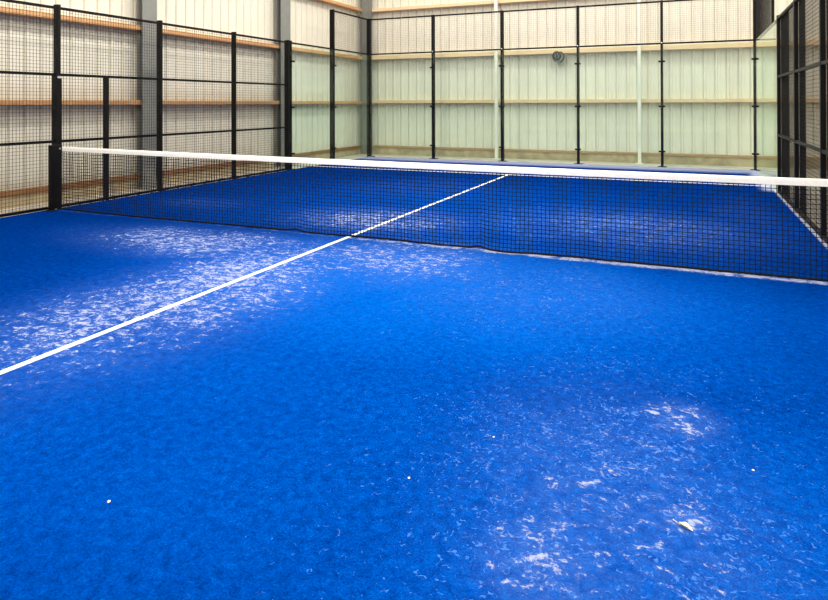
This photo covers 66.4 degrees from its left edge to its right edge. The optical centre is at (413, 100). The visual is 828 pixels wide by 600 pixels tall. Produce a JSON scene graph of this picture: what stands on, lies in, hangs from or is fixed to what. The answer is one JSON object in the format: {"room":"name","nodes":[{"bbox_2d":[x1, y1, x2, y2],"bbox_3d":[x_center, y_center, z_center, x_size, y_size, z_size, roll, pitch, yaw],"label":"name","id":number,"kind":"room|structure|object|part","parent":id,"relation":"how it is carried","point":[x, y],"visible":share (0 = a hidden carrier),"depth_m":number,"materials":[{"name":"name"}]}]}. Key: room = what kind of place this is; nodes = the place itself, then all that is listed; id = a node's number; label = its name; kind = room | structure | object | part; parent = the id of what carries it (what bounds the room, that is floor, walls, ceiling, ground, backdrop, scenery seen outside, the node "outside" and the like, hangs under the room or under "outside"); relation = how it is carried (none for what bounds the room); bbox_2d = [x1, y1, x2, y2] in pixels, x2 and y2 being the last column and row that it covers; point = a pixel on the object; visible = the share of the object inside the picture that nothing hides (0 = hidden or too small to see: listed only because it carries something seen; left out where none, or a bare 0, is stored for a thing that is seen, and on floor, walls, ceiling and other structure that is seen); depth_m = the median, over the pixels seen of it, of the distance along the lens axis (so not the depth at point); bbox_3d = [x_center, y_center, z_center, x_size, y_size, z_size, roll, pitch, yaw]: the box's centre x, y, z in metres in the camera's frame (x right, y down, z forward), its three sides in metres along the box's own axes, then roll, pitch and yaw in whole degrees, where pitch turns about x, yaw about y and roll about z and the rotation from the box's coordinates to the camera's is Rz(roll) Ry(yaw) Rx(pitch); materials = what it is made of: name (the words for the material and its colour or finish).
{"room":"sports hall","nodes":[
{"label":"sports hall","id":0,"kind":"room"},
{"bbox_2d":[0,0,359,190],"bbox_3d":[-6.168,-2.048,9.895,0.100,7.460,22.200,0,0,24],"label":"wall","id":1,"kind":"structure","parent":0,"point":[309,19],"depth_m":13.16,"materials":[{"name":"beige metal"}]},
{"bbox_2d":[0,6,141,30],"bbox_3d":[-6.600,-1.357,8.546,0.190,0.085,7.388,0,0,24],"label":"rail","id":2,"kind":"object","parent":1,"relation":"attached to","point":[2,10],"visible":0.69,"depth_m":10.48,"materials":[{"name":"brown wood"}]},
{"bbox_2d":[0,100,141,104],"bbox_3d":[-6.597,0.030,8.539,0.190,0.080,7.388,0,0,24],"label":"rail","id":3,"kind":"object","parent":1,"relation":"attached to","point":[2,102],"visible":0.9,"depth_m":10.49,"materials":[{"name":"brown wood"}]},
{"bbox_2d":[0,174,141,197],"bbox_3d":[-6.623,1.413,8.544,0.125,0.085,7.388,0,0,24],"label":"rail","id":4,"kind":"object","parent":1,"relation":"attached to","point":[32,189],"visible":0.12,"depth_m":10.08,"materials":[{"name":"brown wood"}]},
{"bbox_2d":[0,148,360,209],"bbox_3d":[-6.088,1.551,9.790,0.100,0.180,22.100,0,0,24],"label":"baseboard","id":5,"kind":"structure","parent":1,"relation":"attached to","point":[338,154],"depth_m":11.62,"materials":[{"name":"concrete"}]},
{"bbox_2d":[163,29,279,48],"bbox_3d":[-4.235,-1.334,13.925,0.190,0.085,4.316,0,0,24],"label":"rail","id":6,"kind":"object","parent":1,"relation":"attached to","point":[167,32],"visible":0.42,"depth_m":13.52,"materials":[{"name":"brown wood"}]},
{"bbox_2d":[163,100,279,104],"bbox_3d":[-4.231,0.053,13.917,0.190,0.080,4.316,0,0,24],"label":"rail","id":7,"kind":"object","parent":1,"relation":"attached to","point":[165,102],"visible":0.51,"depth_m":13.40,"materials":[{"name":"brown wood"}]},
{"bbox_2d":[163,156,279,174],"bbox_3d":[-4.258,1.436,13.923,0.125,0.085,4.316,0,0,24],"label":"rail","id":8,"kind":"object","parent":1,"relation":"attached to","point":[237,162],"visible":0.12,"depth_m":13.24,"materials":[{"name":"brown wood"}]},
{"bbox_2d":[292,146,360,156],"bbox_3d":[-2.547,1.453,17.814,0.125,0.085,4.138,0,0,24],"label":"rail","id":9,"kind":"object","parent":1,"relation":"attached to","point":[350,147],"visible":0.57,"depth_m":17.69,"materials":[{"name":"brown wood"}]},
{"bbox_2d":[292,47,361,59],"bbox_3d":[-2.523,-1.317,17.816,0.190,0.085,4.138,0,0,24],"label":"rail","id":10,"kind":"object","parent":1,"relation":"attached to","point":[295,49],"visible":0.67,"depth_m":17.62,"materials":[{"name":"brown wood"}]},
{"bbox_2d":[292,101,361,103],"bbox_3d":[-2.520,0.070,17.809,0.190,0.080,4.138,0,0,24],"label":"rail","id":11,"kind":"object","parent":1,"relation":"attached to","point":[293,102],"visible":0.66,"depth_m":17.63,"materials":[{"name":"brown wood"}]},
{"bbox_2d":[315,0,361,11],"bbox_3d":[-2.527,-2.807,17.824,0.190,0.085,4.138,0,0,24],"label":"rail","id":12,"kind":"object","parent":1,"relation":"attached to","point":[331,2],"visible":1,"depth_m":18.62,"materials":[{"name":"brown wood"}]},
{"bbox_2d":[0,154,827,599],"bbox_3d":[2.537,1.661,6.051,19.100,0.160,22.400,0,0,24],"label":"floor","id":13,"kind":"structure","parent":0,"point":[260,436],"depth_m":3.32,"materials":[{"name":"blue carpet"}]},
{"bbox_2d":[46,145,62,210],"bbox_3d":[-5.275,1.139,9.303,0.116,0.955,0.220,0,0,24],"label":"net post","id":14,"kind":"object","parent":13,"relation":"on","point":[54,151],"visible":1,"depth_m":9.28,"materials":[{"name":"metal"}]},
{"bbox_2d":[62,147,827,280],"bbox_3d":[-0.698,1.132,7.342,9.838,0.930,0.092,0,0,24],"label":"net","id":15,"kind":"object","parent":14,"relation":"attached to","point":[682,177],"visible":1,"depth_m":6.71,"materials":[{"name":"black fabric"}]},
{"bbox_3d":[-0.694,1.574,7.338,9.830,0.047,0.091,0,0,24],"label":"cord","id":16,"kind":"part","parent":15,"relation":"part of","materials":[{"name":"black fabric"}]},
{"bbox_2d":[0,0,289,216],"bbox_3d":[-4.976,0.096,10.315,0.117,3.050,9.995,0,0,24],"label":"wire fence","id":17,"kind":"object","parent":13,"relation":"on","point":[56,74],"visible":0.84,"depth_m":10.65,"materials":[{"name":"metal"}]},
{"bbox_3d":[-5.763,1.589,8.516,0.040,0.040,1.970,0,0,24],"label":"rail","id":18,"kind":"part","parent":17,"relation":"part of","materials":[{"name":"black metal"}]},
{"bbox_3d":[-5.768,-0.387,8.527,0.040,0.040,1.970,0,0,24],"label":"rail","id":19,"kind":"part","parent":17,"relation":"part of","materials":[{"name":"metal"}]},
{"bbox_3d":[-5.766,0.614,8.521,0.040,0.040,1.970,0,0,24],"label":"rail","id":20,"kind":"part","parent":17,"relation":"part of","materials":[{"name":"black metal"}]},
{"bbox_3d":[-5.771,-1.387,8.532,0.040,0.040,1.970,0,0,24],"label":"rail","id":21,"kind":"part","parent":17,"relation":"part of","materials":[{"name":"metal"}]},
{"bbox_3d":[-5.351,-0.907,9.481,0.100,1.050,0.050,0,0,24],"label":"post","id":22,"kind":"part","parent":17,"relation":"part of","materials":[{"name":"black metal"}]},
{"bbox_3d":[-5.349,0.618,9.469,0.110,2.000,0.090,0,0,24],"label":"post","id":23,"kind":"part","parent":17,"relation":"part of","materials":[{"name":"black metal"}]},
{"bbox_3d":[-4.998,0.621,10.267,0.070,2.000,0.055,0,0,24],"label":"gate post","id":24,"kind":"part","parent":17,"relation":"part of","materials":[{"name":"black metal"}]},
{"bbox_3d":[-4.951,-1.379,10.395,0.040,0.040,1.880,0,0,24],"label":"rail","id":25,"kind":"part","parent":17,"relation":"part of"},
{"bbox_3d":[-4.949,-0.379,10.389,0.040,0.040,1.880,0,0,24],"label":"rail","id":26,"kind":"part","parent":17,"relation":"part of","materials":[{"name":"metal"}]},
{"bbox_3d":[-4.947,0.621,10.384,0.040,0.040,1.880,0,0,24],"label":"rail","id":27,"kind":"part","parent":17,"relation":"part of","materials":[{"name":"black metal"}]},
{"bbox_3d":[-4.944,1.597,10.379,0.040,0.040,1.880,0,0,24],"label":"rail","id":28,"kind":"part","parent":17,"relation":"part of","materials":[{"name":"black metal"}]},
{"bbox_3d":[-4.545,0.100,11.302,0.095,3.050,0.050,0,0,24],"label":"post","id":29,"kind":"part","parent":17,"relation":"part of","materials":[{"name":"black metal"}]},
{"bbox_3d":[-4.139,1.605,12.210,0.040,0.040,1.880,0,0,24],"label":"rail","id":30,"kind":"part","parent":17,"relation":"part of","materials":[{"name":"black metal"}]},
{"bbox_3d":[-4.146,-1.371,12.226,0.040,0.040,1.880,0,0,24],"label":"rail","id":31,"kind":"part","parent":17,"relation":"part of","materials":[{"name":"black metal"}]},
{"bbox_3d":[-4.144,-0.371,12.220,0.040,0.040,1.880,0,0,24],"label":"rail","id":32,"kind":"part","parent":17,"relation":"part of","materials":[{"name":"black metal"}]},
{"bbox_3d":[-4.141,0.629,12.215,0.040,0.040,1.880,0,0,24],"label":"rail","id":33,"kind":"part","parent":17,"relation":"part of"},
{"bbox_3d":[-3.740,0.108,13.133,0.095,3.050,0.050,0,0,24],"label":"post","id":34,"kind":"part","parent":17,"relation":"part of","materials":[{"name":"black metal"}]},
{"bbox_3d":[-3.363,-1.363,14.006,0.040,0.040,1.770,0,0,24],"label":"rail","id":35,"kind":"part","parent":17,"relation":"part of","materials":[{"name":"black metal"}]},
{"bbox_3d":[-3.361,-0.363,14.001,0.040,0.040,1.770,0,0,24],"label":"rail","id":36,"kind":"part","parent":17,"relation":"part of","materials":[{"name":"metal"}]},
{"bbox_3d":[-3.359,0.637,13.995,0.040,0.040,1.770,0,0,24],"label":"rail","id":37,"kind":"part","parent":17,"relation":"part of","materials":[{"name":"metal"}]},
{"bbox_3d":[-3.356,1.613,13.990,0.040,0.040,1.770,0,0,24],"label":"rail","id":38,"kind":"part","parent":17,"relation":"part of","materials":[{"name":"black metal"}]},
{"bbox_3d":[-2.979,0.116,14.863,0.110,3.050,0.060,0,0,24],"label":"post","id":39,"kind":"part","parent":17,"relation":"part of","materials":[{"name":"black metal"}]},
{"bbox_2d":[137,0,156,189],"bbox_3d":[-5.002,-2.060,11.895,0.215,7.420,0.440,0,0,24],"label":"steel column","id":40,"kind":"structure","parent":13,"relation":"on","point":[146,9],"depth_m":11.83,"materials":[{"name":"grey metal"}]},
{"bbox_2d":[0,174,509,374],"bbox_3d":[-0.733,1.600,7.435,0.050,0.016,13.900,0,0,24],"label":"court line","id":41,"kind":"object","parent":13,"relation":"on","point":[34,359],"visible":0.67,"depth_m":4.89,"materials":[{"name":"white paint"}]},
{"bbox_2d":[276,0,289,167],"bbox_3d":[-3.255,-2.043,15.868,0.215,7.420,0.500,0,0,24],"label":"steel column","id":42,"kind":"structure","parent":13,"relation":"on","point":[282,6],"depth_m":15.75,"materials":[{"name":"grey metal"}]},
{"bbox_2d":[290,9,367,169],"bbox_3d":[-2.153,-0.376,16.752,0.156,4.050,3.970,0,0,24],"label":"glass wall","id":43,"kind":"structure","parent":13,"relation":"on","point":[332,49],"depth_m":16.73,"materials":[{"name":"black metal"}]},
{"bbox_3d":[-2.949,0.116,14.981,0.110,3.050,0.060,0,0,24],"label":"post","id":44,"kind":"part","parent":43,"relation":"part of","materials":[{"name":"black metal"}]},
{"bbox_3d":[-2.146,-1.351,16.775,0.040,0.040,3.860,0,0,24],"label":"rail","id":45,"kind":"part","parent":43,"relation":"part of","materials":[{"name":"black metal"}]},
{"bbox_3d":[-2.165,-0.376,16.758,0.130,4.050,0.055,0,0,24],"label":"post","id":46,"kind":"part","parent":43,"relation":"part of","materials":[{"name":"black metal"}]},
{"bbox_3d":[-1.760,-2.368,17.664,0.040,0.040,1.930,0,0,24],"label":"rail","id":47,"kind":"part","parent":43,"relation":"part of","materials":[{"name":"black metal"}]},
{"bbox_2d":[360,0,371,153],"bbox_3d":[-1.489,-2.027,19.728,0.330,7.420,0.170,0,0,24],"label":"steel column","id":48,"kind":"structure","parent":13,"relation":"on","point":[365,5],"depth_m":19.73,"materials":[{"name":"grey metal"}]},
{"bbox_2d":[319,166,506,174],"bbox_3d":[-0.240,1.638,14.761,4.944,0.016,0.050,0,0,24],"label":"court line","id":49,"kind":"object","parent":13,"relation":"on","point":[319,166],"visible":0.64,"depth_m":14.64,"materials":[{"name":"white paint"}]},
{"bbox_2d":[493,0,500,158],"bbox_3d":[2.369,-2.045,18.031,0.180,7.420,0.348,0,0,24],"label":"steel post","id":50,"kind":"object","parent":13,"relation":"on","point":[495,1],"visible":1,"depth_m":17.90,"materials":[{"name":"white metal"}]},
{"bbox_2d":[367,0,760,170],"bbox_3d":[3.292,-0.381,16.609,10.200,4.068,0.200,0,0,24],"label":"wire fence","id":51,"kind":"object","parent":13,"relation":"on","point":[369,77],"depth_m":16.60,"materials":[{"name":"metal"}]},
{"bbox_3d":[-1.321,-0.368,18.615,0.110,4.050,0.100,0,0,24],"label":"post","id":52,"kind":"part","parent":51,"relation":"part of","materials":[{"name":"black metal"}]},
{"bbox_3d":[-0.383,-2.368,18.211,1.948,0.040,0.040,0,0,24],"label":"rail","id":53,"kind":"part","parent":51,"relation":"part of","materials":[{"name":"black metal"}]},
{"bbox_3d":[-0.381,-1.348,18.206,1.948,0.040,0.040,0,0,24],"label":"rail","id":54,"kind":"part","parent":51,"relation":"part of","materials":[{"name":"black metal"}]},
{"bbox_3d":[0.545,-0.377,17.816,0.075,4.050,0.100,0,0,24],"label":"post","id":55,"kind":"part","parent":51,"relation":"part of","materials":[{"name":"black metal"}]},
{"bbox_3d":[1.450,-1.357,17.401,1.948,0.040,0.040,0,0,24],"label":"rail","id":56,"kind":"part","parent":51,"relation":"part of","materials":[{"name":"black metal"}]},
{"bbox_3d":[1.448,-2.377,17.406,1.948,0.040,0.040,0,0,24],"label":"rail","id":57,"kind":"part","parent":51,"relation":"part of","materials":[{"name":"metal"}]},
{"bbox_3d":[2.376,-0.386,17.011,0.075,4.050,0.100,0,0,24],"label":"post","id":58,"kind":"part","parent":51,"relation":"part of","materials":[{"name":"metal"}]},
{"bbox_3d":[3.279,-2.385,16.601,1.948,0.040,0.040,0,0,24],"label":"rail","id":59,"kind":"part","parent":51,"relation":"part of","materials":[{"name":"metal"}]},
{"bbox_3d":[3.281,-1.365,16.596,1.948,0.040,0.040,0,0,24],"label":"rail","id":60,"kind":"part","parent":51,"relation":"part of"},
{"bbox_3d":[4.207,-0.394,16.206,0.060,4.050,0.100,0,0,24],"label":"post","id":61,"kind":"part","parent":51,"relation":"part of","materials":[{"name":"black metal"}]},
{"bbox_3d":[5.112,-1.374,15.790,1.948,0.040,0.040,0,0,24],"label":"rail","id":62,"kind":"part","parent":51,"relation":"part of","materials":[{"name":"black metal"}]},
{"bbox_3d":[5.109,-2.394,15.796,1.948,0.040,0.040,0,0,24],"label":"rail","id":63,"kind":"part","parent":51,"relation":"part of","materials":[{"name":"black metal"}]},
{"bbox_3d":[6.038,-0.403,15.401,0.060,4.050,0.100,0,0,24],"label":"post","id":64,"kind":"part","parent":51,"relation":"part of","materials":[{"name":"black metal"}]},
{"bbox_3d":[6.940,-2.402,14.991,1.948,0.040,0.040,0,0,24],"label":"rail","id":65,"kind":"part","parent":51,"relation":"part of","materials":[{"name":"metal"}]},
{"bbox_3d":[6.943,-1.382,14.985,1.948,0.040,0.040,0,0,24],"label":"rail","id":66,"kind":"part","parent":51,"relation":"part of","materials":[{"name":"black metal"}]},
{"bbox_3d":[7.869,-0.412,14.596,0.060,4.050,0.100,0,0,24],"label":"post","id":67,"kind":"part","parent":51,"relation":"part of","materials":[{"name":"black metal"}]},
{"bbox_2d":[636,0,643,163],"bbox_3d":[5.875,-2.062,16.489,0.180,7.420,0.348,0,0,24],"label":"steel post","id":68,"kind":"object","parent":13,"relation":"on","point":[638,5],"visible":1,"depth_m":16.36,"materials":[{"name":"white metal"}]},
{"bbox_2d":[522,175,758,185],"bbox_3d":[4.333,1.616,12.750,4.944,0.016,0.050,0,0,24],"label":"court line","id":69,"kind":"object","parent":13,"relation":"on","point":[522,175],"visible":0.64,"depth_m":12.65,"materials":[{"name":"white paint"}]},
{"bbox_2d":[673,519,692,530],"bbox_3d":[0.985,1.555,2.320,0.018,0.017,0.078,0,0,-41],"label":"dry leaf","id":70,"kind":"object","parent":13,"relation":"on","point":[685,524],"visible":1,"depth_m":2.31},
{"bbox_2d":[756,0,775,39],"bbox_3d":[7.072,-0.430,12.699,0.081,4.030,3.965,0,0,24],"label":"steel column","id":71,"kind":"structure","parent":13,"relation":"on","point":[762,14],"depth_m":12.98,"materials":[{"name":"black metal"}]},
{"bbox_3d":[7.079,-1.395,12.686,0.040,0.040,3.920,0,0,24],"label":"rail","id":72,"kind":"part","parent":71,"relation":"part of","materials":[{"name":"grey metal"}]},
{"bbox_3d":[6.671,-1.924,11.764,0.050,1.050,0.050,0,0,24],"label":"post","id":73,"kind":"part","parent":71,"relation":"part of","materials":[{"name":"black metal"}]},
{"bbox_2d":[776,0,827,241],"bbox_3d":[4.655,0.057,7.186,0.069,3.050,8.050,0,0,24],"label":"wire fence","id":74,"kind":"object","parent":13,"relation":"on","point":[791,60],"visible":0.93,"depth_m":8.68,"materials":[{"name":"black metal"}]},
{"bbox_3d":[6.251,0.072,10.837,0.050,3.050,0.080,0,0,24],"label":"post","id":75,"kind":"part","parent":74,"relation":"part of","materials":[{"name":"black metal"}]},
{"bbox_3d":[5.849,-1.407,9.939,0.040,0.040,1.900,0,0,24],"label":"rail","id":76,"kind":"part","parent":74,"relation":"part of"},
{"bbox_3d":[5.856,1.563,9.923,0.040,0.040,1.900,0,0,24],"label":"rail","id":77,"kind":"part","parent":74,"relation":"part of","materials":[{"name":"black metal"}]},
{"bbox_3d":[5.851,-0.407,9.934,0.040,0.040,1.900,0,0,24],"label":"rail","id":78,"kind":"part","parent":74,"relation":"part of","materials":[{"name":"black metal"}]},
{"bbox_3d":[5.854,0.593,9.928,0.040,0.040,1.900,0,0,24],"label":"rail","id":79,"kind":"part","parent":74,"relation":"part of","materials":[{"name":"black metal"}]},
{"bbox_3d":[5.458,0.065,9.034,0.050,3.050,0.080,0,0,24],"label":"post","id":80,"kind":"part","parent":74,"relation":"part of","materials":[{"name":"black metal"}]},
{"bbox_3d":[5.052,-0.414,8.117,0.040,0.040,1.930,0,0,24],"label":"rail","id":81,"kind":"part","parent":74,"relation":"part of","materials":[{"name":"black metal"}]},
{"bbox_3d":[5.054,0.586,8.111,0.040,0.040,1.930,0,0,24],"label":"rail","id":82,"kind":"part","parent":74,"relation":"part of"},
{"bbox_3d":[5.057,1.556,8.106,0.040,0.040,1.930,0,0,24],"label":"rail","id":83,"kind":"part","parent":74,"relation":"part of","materials":[{"name":"black metal"}]},
{"bbox_3d":[4.653,0.057,7.203,0.050,3.050,0.080,0,0,24],"label":"post","id":84,"kind":"part","parent":74,"relation":"part of","materials":[{"name":"black metal"}]},
{"bbox_3d":[4.247,-0.422,6.286,0.040,0.040,1.930,0,0,24],"label":"rail","id":85,"kind":"part","parent":74,"relation":"part of","materials":[{"name":"black metal"}]},
{"bbox_2d":[372,0,826,156],"bbox_3d":[7.016,-2.046,16.278,18.900,7.460,0.100,0,0,24],"label":"wall","id":86,"kind":"structure","parent":0,"point":[717,128],"depth_m":17.31,"materials":[{"name":"beige metal"}]},
{"bbox_2d":[372,0,553,12],"bbox_3d":[7.165,-2.832,16.052,18.440,0.090,0.200,0,0,24],"label":"rail","id":87,"kind":"object","parent":86,"relation":"attached to","point":[478,3],"visible":1,"depth_m":18.64,"materials":[{"name":"beige wood"}]},
{"bbox_2d":[552,51,563,62],"bbox_3d":[3.946,-1.177,17.284,0.329,0.323,0.121,0,0,24],"label":"round wall fitting","id":88,"kind":"object","parent":86,"relation":"attached to","point":[558,57],"visible":1,"depth_m":17.25,"materials":[{"name":"grey plastic"}]},
{"bbox_2d":[372,40,817,59],"bbox_3d":[7.168,-1.355,16.044,18.440,0.115,0.200,0,0,24],"label":"rail","id":89,"kind":"object","parent":86,"relation":"attached to","point":[770,43],"visible":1,"depth_m":16.98,"materials":[{"name":"beige wood"}]},
{"bbox_2d":[372,147,819,168],"bbox_3d":[7.026,1.539,16.138,18.800,0.210,0.120,0,0,24],"label":"baseboard","id":90,"kind":"structure","parent":86,"relation":"attached to","point":[684,160],"depth_m":17.07,"materials":[{"name":"concrete"}]},
{"bbox_2d":[373,145,819,159],"bbox_3d":[7.187,1.403,16.057,18.440,0.060,0.140,0,0,24],"label":"rail","id":91,"kind":"object","parent":86,"relation":"attached to","point":[377,146],"visible":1,"depth_m":17.05,"materials":[{"name":"brown wood"}]},
{"bbox_2d":[372,98,826,102],"bbox_3d":[7.171,0.013,16.037,18.440,0.090,0.200,0,0,24],"label":"rail","id":92,"kind":"object","parent":86,"relation":"attached to","point":[767,99],"visible":0.74,"depth_m":17.03,"materials":[{"name":"beige wood"}]}
]}

